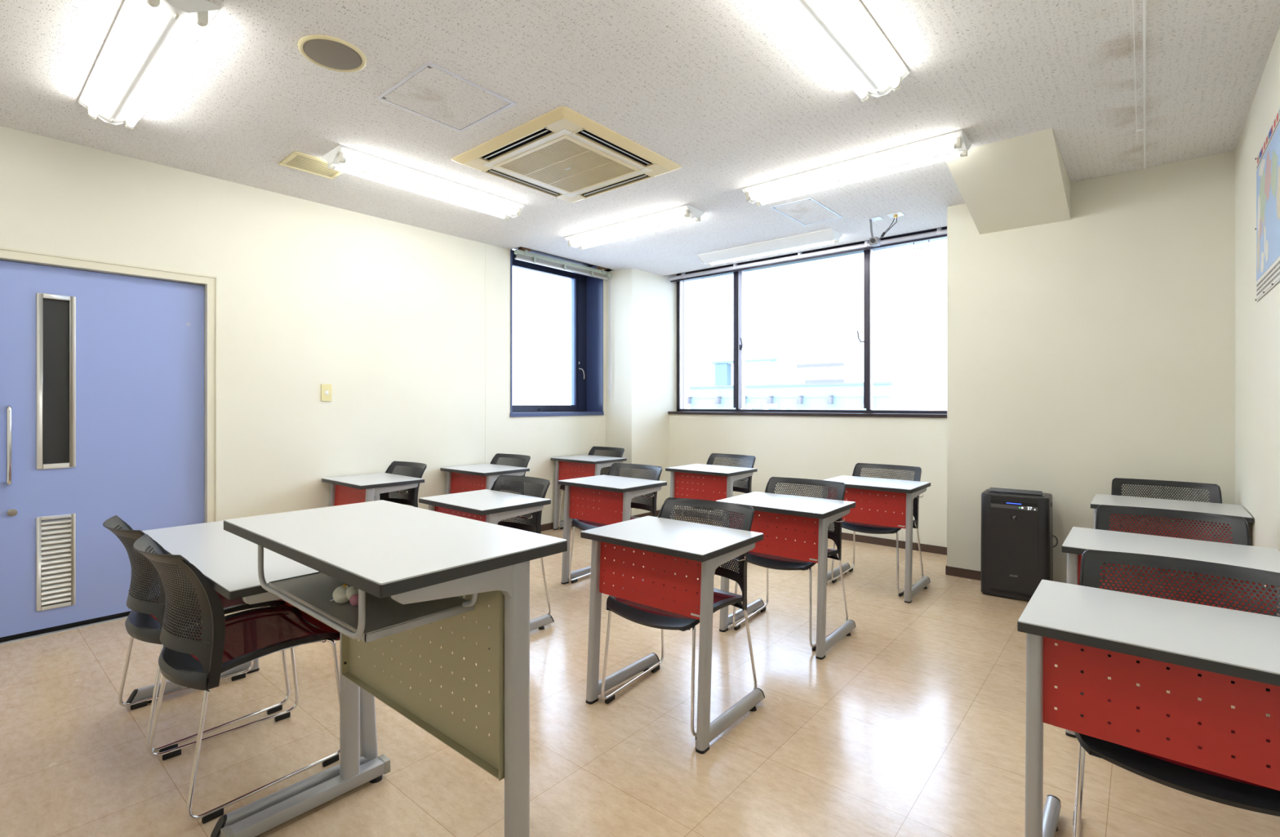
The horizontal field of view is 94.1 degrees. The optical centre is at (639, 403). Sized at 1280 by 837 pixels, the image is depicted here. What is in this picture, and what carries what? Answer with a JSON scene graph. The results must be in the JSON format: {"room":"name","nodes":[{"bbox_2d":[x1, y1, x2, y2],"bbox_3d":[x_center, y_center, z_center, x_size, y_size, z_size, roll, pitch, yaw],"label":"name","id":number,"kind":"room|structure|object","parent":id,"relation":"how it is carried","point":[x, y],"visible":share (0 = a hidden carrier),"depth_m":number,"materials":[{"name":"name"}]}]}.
{"room":"classroom","nodes":[
{"label":"classroom","id":0,"kind":"room"},
{"bbox_2d":[0,125,605,524],"bbox_3d":[-2.057,-0.095,4.595,0.240,2.629,7.050,0,0,40],"label":"wall","id":1,"kind":"structure","parent":0,"point":[388,314],"depth_m":4.13,"materials":[{"name":"beige paint"}]},
{"bbox_2d":[0,616,127,644],"bbox_3d":[-3.002,1.218,3.316,0.031,0.004,0.976,0,0,40],"label":"trim","id":2,"kind":"structure","parent":1,"relation":"attached to","point":[124,617],"depth_m":3.19,"materials":[{"name":"silver metal"}]},
{"bbox_2d":[0,610,130,642],"bbox_3d":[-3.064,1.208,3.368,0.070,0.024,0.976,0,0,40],"label":"trim","id":3,"kind":"structure","parent":1,"relation":"attached to","point":[70,624],"depth_m":3.23,"materials":[{"name":"black rubber"}]},
{"bbox_2d":[0,259,204,637],"bbox_3d":[-3.020,0.229,3.331,0.096,1.930,0.972,0,0,40],"label":"door","id":4,"kind":"structure","parent":1,"relation":"in","point":[102,374],"depth_m":3.29,"materials":[{"name":"blue paint"}]},
{"bbox_2d":[0,246,217,522],"bbox_3d":[-3.021,0.214,3.335,0.118,2.012,1.072,0,0,40],"label":"trim","id":5,"kind":"structure","parent":1,"relation":"attached to","point":[210,282],"depth_m":3.67,"materials":[{"name":"beige paint"}]},
{"bbox_2d":[320,383,331,400],"bbox_3d":[-2.217,-0.080,4.213,0.010,0.120,0.070,0,0,40],"label":"wall switch","id":6,"kind":"object","parent":1,"relation":"attached to","point":[326,389],"visible":1,"depth_m":4.21,"materials":[{"name":"beige plastic"}]},
{"bbox_2d":[218,518,573,596],"bbox_3d":[-2.238,1.189,4.189,0.008,0.062,5.795,0,0,40],"label":"baseboard","id":7,"kind":"structure","parent":1,"relation":"attached to","point":[545,526],"depth_m":5.77,"materials":[{"name":"brown plastic"}]},
{"bbox_2d":[484,243,485,463],"bbox_3d":[-1.357,-0.095,5.233,0.002,2.629,0.004,0,0,40],"label":"trim","id":8,"kind":"structure","parent":1,"relation":"attached to","point":[485,243],"depth_m":5.23,"materials":[{"name":"beige paint"}]},
{"bbox_2d":[510,248,604,417],"bbox_3d":[-0.897,-0.685,5.992,0.302,1.607,1.224,0,0,40],"label":"window","id":9,"kind":"structure","parent":1,"relation":"in","point":[586,291],"depth_m":6.40,"materials":[{"name":"blue"}]},
{"bbox_2d":[514,247,611,402],"bbox_3d":[-0.727,-0.758,5.885,0.060,1.480,1.248,0,0,40],"label":"roller blind","id":10,"kind":"object","parent":9,"relation":"attached to","point":[522,254],"visible":0.95,"depth_m":5.83,"materials":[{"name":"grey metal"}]},
{"bbox_2d":[509,246,612,271],"bbox_3d":[-0.821,-1.459,5.930,0.398,0.100,1.235,0,0,40],"label":"trim","id":11,"kind":"structure","parent":1,"relation":"attached to","point":[554,256],"depth_m":6.10,"materials":[{"name":"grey metal"}]},
{"bbox_2d":[0,0,1279,275],"bbox_3d":[-0.339,-1.474,2.798,5.303,0.130,6.530,0,0,40],"label":"ceiling","id":12,"kind":"structure","parent":0,"point":[731,93],"depth_m":2.73,"materials":[{"name":"white paint"}]},
{"bbox_2d":[78,0,219,129],"bbox_3d":[-2.048,-1.371,2.438,1.274,0.076,0.225,0,0,40],"label":"fluorescent light","id":13,"kind":"object","parent":12,"relation":"attached to","point":[147,41],"visible":1,"depth_m":2.32,"materials":[{"name":"white plastic"}]},
{"bbox_2d":[87,106,97,119],"bbox_3d":[-2.560,-1.365,2.784,0.018,0.064,0.030,0,0,40],"label":"socket","id":14,"kind":"object","parent":13,"relation":"attached to","point":[89,115],"depth_m":2.77,"materials":[{"name":"beige plastic"}]},
{"bbox_2d":[124,120,133,129],"bbox_3d":[-2.473,-1.365,2.886,0.018,0.064,0.030,0,0,40],"label":"socket","id":15,"kind":"object","parent":13,"relation":"attached to","point":[126,126],"depth_m":2.88,"materials":[{"name":"beige plastic"}]},
{"bbox_2d":[147,0,159,7],"bbox_3d":[-1.623,-1.365,1.990,0.018,0.064,0.030,0,0,40],"label":"socket","id":16,"kind":"object","parent":13,"relation":"attached to","point":[153,3],"depth_m":1.99,"materials":[{"name":"beige plastic"}]},
{"bbox_2d":[196,11,208,26],"bbox_3d":[-1.537,-1.365,2.092,0.018,0.064,0.030,0,0,40],"label":"socket","id":17,"kind":"object","parent":13,"relation":"attached to","point":[202,16],"depth_m":2.09,"materials":[{"name":"beige plastic"}]},
{"bbox_2d":[278,151,343,179],"bbox_3d":[-1.919,-1.405,3.515,0.262,0.009,0.305,0,0,40],"label":"ceiling vent","id":18,"kind":"object","parent":12,"relation":"in","point":[296,160],"visible":0.81,"depth_m":3.50,"materials":[{"name":"beige plastic"}]},
{"bbox_2d":[297,34,367,71],"bbox_3d":[-1.235,-1.402,2.397,0.248,0.014,0.248,0,0,40],"label":"ceiling speaker","id":19,"kind":"object","parent":12,"relation":"attached to","point":[329,52],"visible":1,"depth_m":2.38,"materials":[{"name":"beige plastic"}]},
{"bbox_2d":[303,39,361,70],"bbox_3d":[-1.235,-1.401,2.397,0.210,0.011,0.210,0,0,40],"label":"grille","id":20,"kind":"object","parent":19,"relation":"attached to","point":[330,54],"depth_m":2.38,"materials":[{"name":"grey metal"}]},
{"bbox_2d":[322,144,524,219],"bbox_3d":[-1.307,-1.371,3.796,0.225,0.076,1.268,0,0,40],"label":"fluorescent light","id":21,"kind":"object","parent":12,"relation":"attached to","point":[341,158],"visible":1,"depth_m":3.66,"materials":[{"name":"white plastic"}]},
{"bbox_2d":[327,162,333,168],"bbox_3d":[-1.754,-1.365,3.373,0.030,0.064,0.018,0,0,40],"label":"socket","id":22,"kind":"object","parent":21,"relation":"attached to","point":[329,166],"depth_m":3.37,"materials":[{"name":"beige plastic"}]},
{"bbox_2d":[337,151,343,163],"bbox_3d":[-1.651,-1.365,3.287,0.030,0.064,0.018,0,0,40],"label":"socket","id":23,"kind":"object","parent":21,"relation":"attached to","point":[340,154],"depth_m":3.28,"materials":[{"name":"beige plastic"}]},
{"bbox_2d":[515,207,520,216],"bbox_3d":[-0.861,-1.365,4.219,0.030,0.064,0.018,0,0,40],"label":"socket","id":24,"kind":"object","parent":21,"relation":"attached to","point":[517,209],"depth_m":4.21,"materials":[{"name":"beige plastic"}]},
{"bbox_2d":[376,61,515,132],"bbox_3d":[-0.897,-1.407,2.764,0.450,0.005,0.445,0,0,40],"label":"access hatch","id":25,"kind":"object","parent":12,"relation":"attached to","point":[433,92],"visible":1,"depth_m":2.75,"materials":[{"name":"grey"}]},
{"bbox_2d":[451,106,681,202],"bbox_3d":[-0.419,-1.392,3.483,0.956,0.034,0.956,0,0,40],"label":"air conditioner","id":26,"kind":"object","parent":12,"relation":"attached to","point":[562,153],"visible":1,"depth_m":3.35,"materials":[{"name":"beige plastic"}]},
{"bbox_2d":[480,128,552,159],"bbox_3d":[-0.671,-1.391,3.187,0.576,0.003,0.078,0,0,40],"label":"outlet","id":27,"kind":"object","parent":26,"relation":"attached to","point":[532,136],"depth_m":3.17,"materials":[{"name":"black"}]},
{"bbox_2d":[488,168,560,195],"bbox_3d":[-0.716,-1.391,3.735,0.078,0.003,0.576,0,0,40],"label":"outlet","id":28,"kind":"object","parent":26,"relation":"attached to","point":[496,172],"depth_m":3.71,"materials":[{"name":"black"}]},
{"bbox_2d":[493,134,641,194],"bbox_3d":[-0.419,-1.383,3.483,0.608,0.012,0.608,0,0,40],"label":"grille","id":29,"kind":"object","parent":26,"relation":"attached to","point":[568,164],"depth_m":3.45,"materials":[{"name":"beige plastic"}]},
{"bbox_2d":[577,129,652,164],"bbox_3d":[-0.123,-1.391,3.232,0.078,0.003,0.576,0,0,40],"label":"outlet","id":30,"kind":"object","parent":26,"relation":"attached to","point":[594,137],"depth_m":3.21,"materials":[{"name":"black"}]},
{"bbox_2d":[582,173,648,195],"bbox_3d":[-0.168,-1.391,3.780,0.576,0.003,0.078,0,0,40],"label":"outlet","id":31,"kind":"object","parent":26,"relation":"attached to","point":[625,181],"depth_m":3.76,"materials":[{"name":"black"}]},
{"bbox_2d":[564,204,704,249],"bbox_3d":[-0.082,-1.371,4.697,1.268,0.076,0.225,0,0,40],"label":"fluorescent light","id":32,"kind":"object","parent":12,"relation":"attached to","point":[685,214],"visible":1,"depth_m":4.59,"materials":[{"name":"white plastic"}]},
{"bbox_2d":[685,208,689,217],"bbox_3d":[0.341,-1.365,4.251,0.018,0.064,0.030,0,0,40],"label":"socket","id":33,"kind":"object","parent":32,"relation":"attached to","point":[687,211],"depth_m":4.24,"materials":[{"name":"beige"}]},
{"bbox_2d":[697,227,842,266],"bbox_3d":[1.108,-1.371,5.281,1.306,0.076,0.225,0,0,40],"label":"fluorescent light","id":34,"kind":"object","parent":12,"relation":"attached to","point":[828,236],"visible":1,"depth_m":5.19,"materials":[{"name":"white plastic"}]},
{"bbox_2d":[770,197,842,225],"bbox_3d":[1.231,-1.407,4.378,0.310,0.005,0.560,0,0,40],"label":"access hatch","id":35,"kind":"object","parent":12,"relation":"attached to","point":[806,211],"visible":1,"depth_m":4.36,"materials":[{"name":"grey"}]},
{"bbox_2d":[769,0,909,102],"bbox_3d":[0.644,-1.371,2.108,0.225,0.076,1.271,0,0,40],"label":"fluorescent light","id":36,"kind":"object","parent":12,"relation":"attached to","point":[844,33],"visible":1,"depth_m":2.24,"materials":[{"name":"white plastic"}]},
{"bbox_2d":[861,90,869,102],"bbox_3d":[0.989,-1.365,2.619,0.030,0.064,0.018,0,0,40],"label":"socket","id":37,"kind":"object","parent":36,"relation":"attached to","point":[866,98],"depth_m":2.61,"materials":[{"name":"beige plastic"}]},
{"bbox_2d":[892,76,901,91],"bbox_3d":[1.091,-1.365,2.532,0.030,0.064,0.018,0,0,40],"label":"socket","id":38,"kind":"object","parent":36,"relation":"attached to","point":[898,87],"depth_m":2.52,"materials":[{"name":"beige plastic"}]},
{"bbox_2d":[742,128,971,206],"bbox_3d":[1.231,-1.371,3.558,1.291,0.076,0.225,0,0,40],"label":"fluorescent light","id":39,"kind":"object","parent":12,"relation":"attached to","point":[953,144],"visible":1,"depth_m":3.44,"materials":[{"name":"white plastic"}]},
{"bbox_2d":[746,191,751,201],"bbox_3d":[0.713,-1.365,3.909,0.018,0.064,0.030,0,0,40],"label":"socket","id":40,"kind":"object","parent":39,"relation":"attached to","point":[748,193],"depth_m":3.90,"materials":[{"name":"beige plastic"}]},
{"bbox_2d":[956,137,961,148],"bbox_3d":[1.662,-1.365,3.104,0.018,0.064,0.030,0,0,40],"label":"socket","id":41,"kind":"object","parent":39,"relation":"attached to","point":[958,139],"depth_m":3.09,"materials":[{"name":"beige plastic"}]},
{"bbox_2d":[962,150,967,156],"bbox_3d":[1.749,-1.365,3.207,0.018,0.064,0.030,0,0,40],"label":"socket","id":42,"kind":"object","parent":39,"relation":"attached to","point":[964,153],"depth_m":3.20,"materials":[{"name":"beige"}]},
{"bbox_2d":[868,216,897,246],"bbox_3d":[1.831,-1.306,4.487,0.190,0.205,0.097,0,0,40],"label":"security camera","id":43,"kind":"object","parent":12,"relation":"hanging from","point":[873,241],"visible":1,"depth_m":4.50,"materials":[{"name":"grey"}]},
{"bbox_2d":[886,211,904,217],"bbox_3d":[1.902,-1.398,4.431,0.100,0.022,0.100,0,0,40],"label":"outlet","id":44,"kind":"object","parent":12,"relation":"attached to","point":[895,215],"visible":1,"depth_m":4.42,"materials":[{"name":"white plastic"}]},
{"bbox_2d":[1132,0,1146,168],"bbox_3d":[1.204,-1.406,1.444,0.036,0.006,5.560,0,0,40],"label":"rail","id":45,"kind":"object","parent":12,"relation":"attached to","point":[1144,1],"visible":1,"depth_m":2.44,"materials":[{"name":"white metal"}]},
{"bbox_2d":[1135,128,1143,132],"bbox_3d":[2.565,-1.405,3.056,0.032,0.008,0.020,0,0,40],"label":"clip","id":46,"kind":"object","parent":12,"relation":"attached to","point":[1140,129],"visible":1,"depth_m":3.05,"materials":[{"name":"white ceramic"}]},
{"bbox_2d":[0,514,1279,836],"bbox_3d":[-0.209,1.280,3.029,5.403,0.120,7.050,0,0,40],"label":"floor","id":47,"kind":"structure","parent":0,"point":[913,723],"depth_m":2.19,"materials":[{"name":"tile"}]},
{"bbox_2d":[102,515,289,752],"bbox_3d":[-1.749,0.827,2.345,0.492,0.786,0.541,0,0,40],"label":"mesh chair","id":48,"kind":"object","parent":47,"relation":"on","point":[140,624],"visible":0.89,"depth_m":2.16,"materials":[{"name":"black plastic"}]},
{"bbox_2d":[133,533,339,823],"bbox_3d":[-1.352,0.827,2.008,0.492,0.786,0.541,0,0,40],"label":"mesh chair","id":49,"kind":"object","parent":47,"relation":"on","point":[192,655],"visible":0.99,"depth_m":1.83,"materials":[{"name":"black plastic"}]},
{"bbox_2d":[126,520,377,836],"bbox_3d":[-1.465,0.870,2.199,1.200,0.700,0.484,0,0,40],"label":"desk","id":50,"kind":"object","parent":47,"relation":"on","point":[228,561],"visible":0.41,"depth_m":1.96,"materials":[{"name":"grey laminate"}]},
{"bbox_2d":[321,472,424,506],"bbox_3d":[-1.853,0.870,4.175,0.597,0.700,0.482,0,0,40],"label":"student desk","id":51,"kind":"object","parent":47,"relation":"on","point":[364,487],"visible":0.47,"depth_m":4.06,"materials":[{"name":"silver metal"}]},
{"bbox_2d":[220,499,567,836],"bbox_3d":[-0.663,0.770,1.522,0.905,0.900,0.460,0,0,40],"label":"desk","id":52,"kind":"object","parent":47,"relation":"on","point":[411,568],"visible":0.98,"depth_m":1.41,"materials":[{"name":"grey laminate"}]},
{"bbox_2d":[330,584,358,605],"bbox_3d":[-0.689,0.444,1.389,0.101,0.043,0.041,0,0,26],"label":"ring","id":53,"kind":"object","parent":52,"relation":"on","point":[343,593],"visible":0.97,"depth_m":1.38,"materials":[{"name":"beige"}]},
{"bbox_2d":[271,572,467,635],"bbox_3d":[-0.678,0.466,1.474,0.540,0.002,0.256,0,0,40],"label":"shelf","id":54,"kind":"object","parent":52,"relation":"attached to","point":[385,615],"depth_m":1.36,"materials":[{"name":"grey metal"}]},
{"bbox_2d":[379,461,426,507],"bbox_3d":[-1.829,0.827,4.241,0.492,0.786,0.541,0,0,38],"label":"mesh chair","id":55,"kind":"object","parent":47,"relation":"on","point":[411,498],"visible":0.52,"depth_m":4.44,"materials":[{"name":"black plastic"}]},
{"bbox_2d":[440,463,529,511],"bbox_3d":[-1.254,0.870,4.872,0.597,0.700,0.482,0,0,40],"label":"student desk","id":56,"kind":"object","parent":47,"relation":"on","point":[489,473],"visible":0.42,"depth_m":4.76,"materials":[{"name":"silver metal"}]},
{"bbox_2d":[418,488,554,649],"bbox_3d":[-0.844,0.870,3.289,0.597,0.700,0.482,0,0,40],"label":"student desk","id":57,"kind":"object","parent":47,"relation":"on","point":[486,505],"visible":0.44,"depth_m":3.18,"materials":[{"name":"white laminate"}]},
{"bbox_2d":[489,453,530,516],"bbox_3d":[-1.215,0.827,4.947,0.492,0.786,0.541,0,0,38],"label":"mesh chair","id":58,"kind":"object","parent":47,"relation":"on","point":[522,460],"visible":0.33,"depth_m":5.14,"materials":[{"name":"black plastic"}]},
{"bbox_2d":[490,474,551,613],"bbox_3d":[-0.813,0.827,3.361,0.492,0.786,0.541,0,0,38],"label":"mesh chair","id":59,"kind":"object","parent":47,"relation":"on","point":[533,524],"visible":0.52,"depth_m":3.52,"materials":[{"name":"black plastic"}]},
{"bbox_2d":[551,454,626,529],"bbox_3d":[-0.486,0.870,5.776,0.597,0.700,0.482,0,0,40],"label":"student desk","id":60,"kind":"object","parent":47,"relation":"on","point":[563,467],"visible":0.57,"depth_m":5.70,"materials":[{"name":"silver metal"}]},
{"bbox_2d":[558,446,624,528],"bbox_3d":[-0.456,0.827,5.824,0.492,0.786,0.541,0,0,42],"label":"mesh chair","id":61,"kind":"object","parent":47,"relation":"on","point":[619,452],"visible":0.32,"depth_m":5.98,"materials":[{"name":"black plastic"}]},
{"bbox_2d":[558,474,666,584],"bbox_3d":[-0.176,0.870,4.034,0.597,0.700,0.482,0,0,41],"label":"student desk","id":62,"kind":"object","parent":47,"relation":"on","point":[629,488],"visible":0.79,"depth_m":3.93,"materials":[{"name":"silver metal"}]},
{"bbox_2d":[568,462,662,582],"bbox_3d":[-0.149,0.827,4.101,0.492,0.786,0.541,0,0,38],"label":"mesh chair","id":63,"kind":"object","parent":47,"relation":"on","point":[583,525],"visible":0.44,"depth_m":4.18,"materials":[{"name":"black plastic"}]},
{"bbox_2d":[580,515,764,754],"bbox_3d":[0.139,0.870,2.429,0.597,0.700,0.482,0,0,39],"label":"student desk","id":64,"kind":"object","parent":47,"relation":"on","point":[709,547],"visible":1,"depth_m":2.30,"materials":[{"name":"grey laminate"}]},
{"bbox_2d":[600,497,757,739],"bbox_3d":[0.177,0.827,2.475,0.492,0.786,0.541,0,0,38],"label":"mesh chair","id":65,"kind":"object","parent":47,"relation":"on","point":[659,619],"visible":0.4,"depth_m":2.46,"materials":[{"name":"black plastic"}]},
{"bbox_2d":[665,463,757,560],"bbox_3d":[0.588,0.870,4.846,0.597,0.700,0.482,0,0,40],"label":"student desk","id":66,"kind":"object","parent":47,"relation":"on","point":[684,484],"visible":0.73,"depth_m":4.72,"materials":[{"name":"silver metal"}]},
{"bbox_2d":[681,453,755,522],"bbox_3d":[0.660,0.827,4.963,0.492,0.786,0.541,0,0,42],"label":"mesh chair","id":67,"kind":"object","parent":47,"relation":"on","point":[746,487],"visible":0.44,"depth_m":5.08,"materials":[{"name":"black plastic"}]},
{"bbox_2d":[715,491,855,659],"bbox_3d":[0.787,0.870,3.196,0.597,0.700,0.482,0,0,39],"label":"student desk","id":68,"kind":"object","parent":47,"relation":"on","point":[824,512],"visible":0.81,"depth_m":3.02,"materials":[{"name":"silver metal"}]},
{"bbox_2d":[732,476,848,651],"bbox_3d":[0.829,0.827,3.260,0.492,0.786,0.541,0,0,38],"label":"mesh chair","id":69,"kind":"object","parent":47,"relation":"on","point":[767,561],"visible":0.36,"depth_m":3.25,"materials":[{"name":"black plastic"}]},
{"bbox_2d":[822,475,930,603],"bbox_3d":[1.576,0.870,4.001,0.597,0.700,0.482,0,0,40],"label":"student desk","id":70,"kind":"object","parent":47,"relation":"on","point":[908,490],"visible":0.79,"depth_m":3.81,"materials":[{"name":"silver metal"}]},
{"bbox_2d":[831,462,924,596],"bbox_3d":[1.632,0.827,4.093,0.492,0.786,0.541,0,0,41],"label":"mesh chair","id":71,"kind":"object","parent":47,"relation":"on","point":[855,526],"visible":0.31,"depth_m":4.08,"materials":[{"name":"black plastic"}]},
{"bbox_2d":[980,487,1057,601],"bbox_3d":[2.422,0.877,3.804,0.402,0.674,0.276,0,0,38],"label":"air purifier","id":72,"kind":"object","parent":47,"relation":"on","point":[1016,543],"visible":0.98,"depth_m":3.71,"materials":[{"name":"black plastic"}]},
{"bbox_2d":[991,499,1037,506],"bbox_3d":[2.326,0.618,3.707,0.248,0.020,0.003,0,0,38],"label":"light","id":73,"kind":"object","parent":72,"relation":"on","point":[994,503],"depth_m":3.70,"materials":[{"name":"blue"}]},
{"bbox_2d":[1017,579,1279,836],"bbox_3d":[1.288,0.870,1.421,0.597,0.700,0.482,0,0,40],"label":"student desk","id":74,"kind":"object","parent":47,"relation":"on","point":[1224,646],"visible":1,"depth_m":1.35,"materials":[{"name":"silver metal"}]},
{"bbox_2d":[1111,477,1222,536],"bbox_3d":[2.827,0.827,3.204,0.492,0.786,0.541,0,0,39],"label":"mesh chair","id":75,"kind":"object","parent":47,"relation":"on","point":[1215,492],"visible":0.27,"depth_m":3.37,"materials":[{"name":"black plastic"}]},
{"bbox_2d":[1061,526,1279,737],"bbox_3d":[1.933,0.870,2.181,0.597,0.700,0.482,0,0,40],"label":"student desk","id":76,"kind":"object","parent":47,"relation":"on","point":[1079,540],"visible":0.23,"depth_m":2.12,"materials":[{"name":"silver metal"}]},
{"bbox_2d":[1090,493,1253,543],"bbox_3d":[2.739,0.870,3.107,0.597,0.700,0.482,0,0,40],"label":"student desk","id":77,"kind":"object","parent":47,"relation":"on","point":[1098,500],"visible":0.22,"depth_m":3.04,"materials":[{"name":"silver metal"}]},
{"bbox_2d":[1095,504,1250,595],"bbox_3d":[2.019,0.827,2.271,0.492,0.786,0.541,0,0,40],"label":"mesh chair","id":78,"kind":"object","parent":47,"relation":"on","point":[1240,534],"visible":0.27,"depth_m":2.43,"materials":[{"name":"black plastic"}]},
{"bbox_2d":[1073,549,1279,836],"bbox_3d":[1.366,0.827,1.480,0.492,0.786,0.541,0,0,40],"label":"mesh chair","id":79,"kind":"object","parent":47,"relation":"on","point":[1202,783],"visible":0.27,"depth_m":1.54,"materials":[{"name":"black plastic"}]},
{"bbox_2d":[605,267,687,515],"bbox_3d":[0.089,-0.144,6.654,0.370,2.729,0.975,0,0,40],"label":"wall column","id":80,"kind":"structure","parent":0,"point":[641,343],"depth_m":6.35,"materials":[{"name":"white paint"}]},
{"bbox_2d":[633,509,660,517],"bbox_3d":[-0.018,1.189,6.516,0.370,0.062,0.643,0,0,40],"label":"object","id":81,"kind":"structure","parent":80,"relation":"attached to","point":[649,513],"depth_m":6.34,"materials":[{"name":"brown plastic"}]},
{"bbox_2d":[669,413,946,546],"bbox_3d":[1.407,0.666,5.913,3.340,1.108,0.280,0,0,40],"label":"wall","id":82,"kind":"structure","parent":0,"point":[798,446],"depth_m":5.47,"materials":[{"name":"beige paint"}]},
{"bbox_2d":[666,226,946,275],"bbox_3d":[1.514,-1.458,5.752,2.970,0.101,0.388,0,0,40],"label":"trim","id":83,"kind":"structure","parent":82,"relation":"attached to","point":[944,226],"depth_m":5.46,"materials":[{"name":"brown metal"}]},
{"bbox_2d":[667,411,946,417],"bbox_3d":[1.526,0.098,5.766,2.970,0.029,0.250,0,0,40],"label":"trim","id":84,"kind":"structure","parent":82,"relation":"on","point":[811,414],"depth_m":5.51,"materials":[{"name":"grey"}]},
{"bbox_2d":[676,226,946,413],"bbox_3d":[1.556,-0.708,5.802,2.970,1.582,0.156,0,0,40],"label":"window","id":85,"kind":"structure","parent":82,"relation":"in","point":[739,277],"depth_m":6.19,"materials":[{"name":"brown metal"}]},
{"bbox_2d":[668,227,946,282],"bbox_3d":[1.439,-1.392,5.640,2.910,0.090,0.054,0,0,40],"label":"roller blind","id":86,"kind":"object","parent":85,"relation":"attached to","point":[800,255],"visible":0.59,"depth_m":5.48,"materials":[{"name":"grey fabric"}]},
{"bbox_2d":[675,508,980,580],"bbox_3d":[1.816,1.189,4.977,4.417,0.062,0.618,0,0,40],"label":"baseboard","id":87,"kind":"structure","parent":82,"relation":"attached to","point":[848,536],"depth_m":4.95,"materials":[{"name":"brown plastic"}]},
{"bbox_2d":[946,128,1070,234],"bbox_3d":[2.229,-1.292,3.584,0.511,0.235,0.990,0,0,40],"label":"ceiling beam","id":88,"kind":"structure","parent":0,"point":[1021,181],"depth_m":3.53,"materials":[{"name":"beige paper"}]},
{"bbox_2d":[946,151,1235,589],"bbox_3d":[3.138,-0.144,4.085,1.663,2.729,0.950,0,0,40],"label":"wall","id":89,"kind":"structure","parent":0,"point":[1091,348],"depth_m":3.72,"materials":[{"name":"beige paint"}]},
{"bbox_2d":[1235,26,1279,586],"bbox_3d":[1.442,-0.095,0.954,0.200,2.629,6.020,0,0,40],"label":"wall","id":90,"kind":"structure","parent":0,"point":[1257,324],"depth_m":2.72,"materials":[{"name":"beige paint"}]},
{"bbox_2d":[1254,105,1279,302],"bbox_3d":[2.457,-0.777,2.315,0.006,0.645,0.901,0,0,40],"label":"world map","id":91,"kind":"object","parent":90,"relation":"attached to","point":[1268,158],"visible":1,"depth_m":2.40,"materials":[{"name":"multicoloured paper"}]},
{"label":"outside","id":92,"kind":"structure","parent":0,"visible":0},
{"bbox_3d":[1.822,10.370,64.005,200.000,0.300,220.000,0,0,40],"label":"ground","id":93,"kind":"structure","parent":92,"visible":0},
{"bbox_2d":[687,346,941,410],"bbox_3d":[8.815,3.670,30.284,10.040,13.100,8.400,0,0,40],"label":"neighbouring building","id":94,"kind":"structure","parent":93,"relation":"on","point":[771,371],"depth_m":28.18,"materials":[{"name":"white"}]},
{"bbox_2d":[687,396,692,404],"bbox_3d":[2.498,-0.190,30.395,0.200,0.380,0.400,0,0,40],"label":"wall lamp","id":95,"kind":"object","parent":94,"relation":"attached to","point":[689,398],"depth_m":30.31,"materials":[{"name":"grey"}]},
{"bbox_2d":[715,395,721,404],"bbox_3d":[3.856,-0.190,29.244,0.200,0.380,0.400,0,0,40],"label":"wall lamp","id":96,"kind":"object","parent":94,"relation":"attached to","point":[718,399],"depth_m":29.12,"materials":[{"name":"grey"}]},
{"bbox_2d":[766,395,773,404],"bbox_3d":[6.014,-0.190,27.414,0.200,0.380,0.400,0,0,40],"label":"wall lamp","id":97,"kind":"object","parent":94,"relation":"attached to","point":[770,400],"depth_m":27.29,"materials":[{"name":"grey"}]},
{"bbox_2d":[796,395,803,404],"bbox_3d":[7.128,-0.190,26.470,0.200,0.380,0.400,0,0,40],"label":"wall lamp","id":98,"kind":"object","parent":94,"relation":"attached to","point":[800,398],"depth_m":26.33,"materials":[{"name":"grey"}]},
{"bbox_2d":[826,395,833,404],"bbox_3d":[8.188,-0.190,25.571,0.200,0.380,0.400,0,0,40],"label":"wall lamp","id":99,"kind":"object","parent":94,"relation":"attached to","point":[830,398],"depth_m":25.44,"materials":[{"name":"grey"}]},
{"bbox_2d":[796,346,946,410],"bbox_3d":[19.238,2.970,52.846,13.000,14.500,10.500,0,0,40],"label":"apartment building","id":100,"kind":"structure","parent":93,"relation":"on","point":[918,366],"depth_m":48.05,"materials":[{"name":"white"}]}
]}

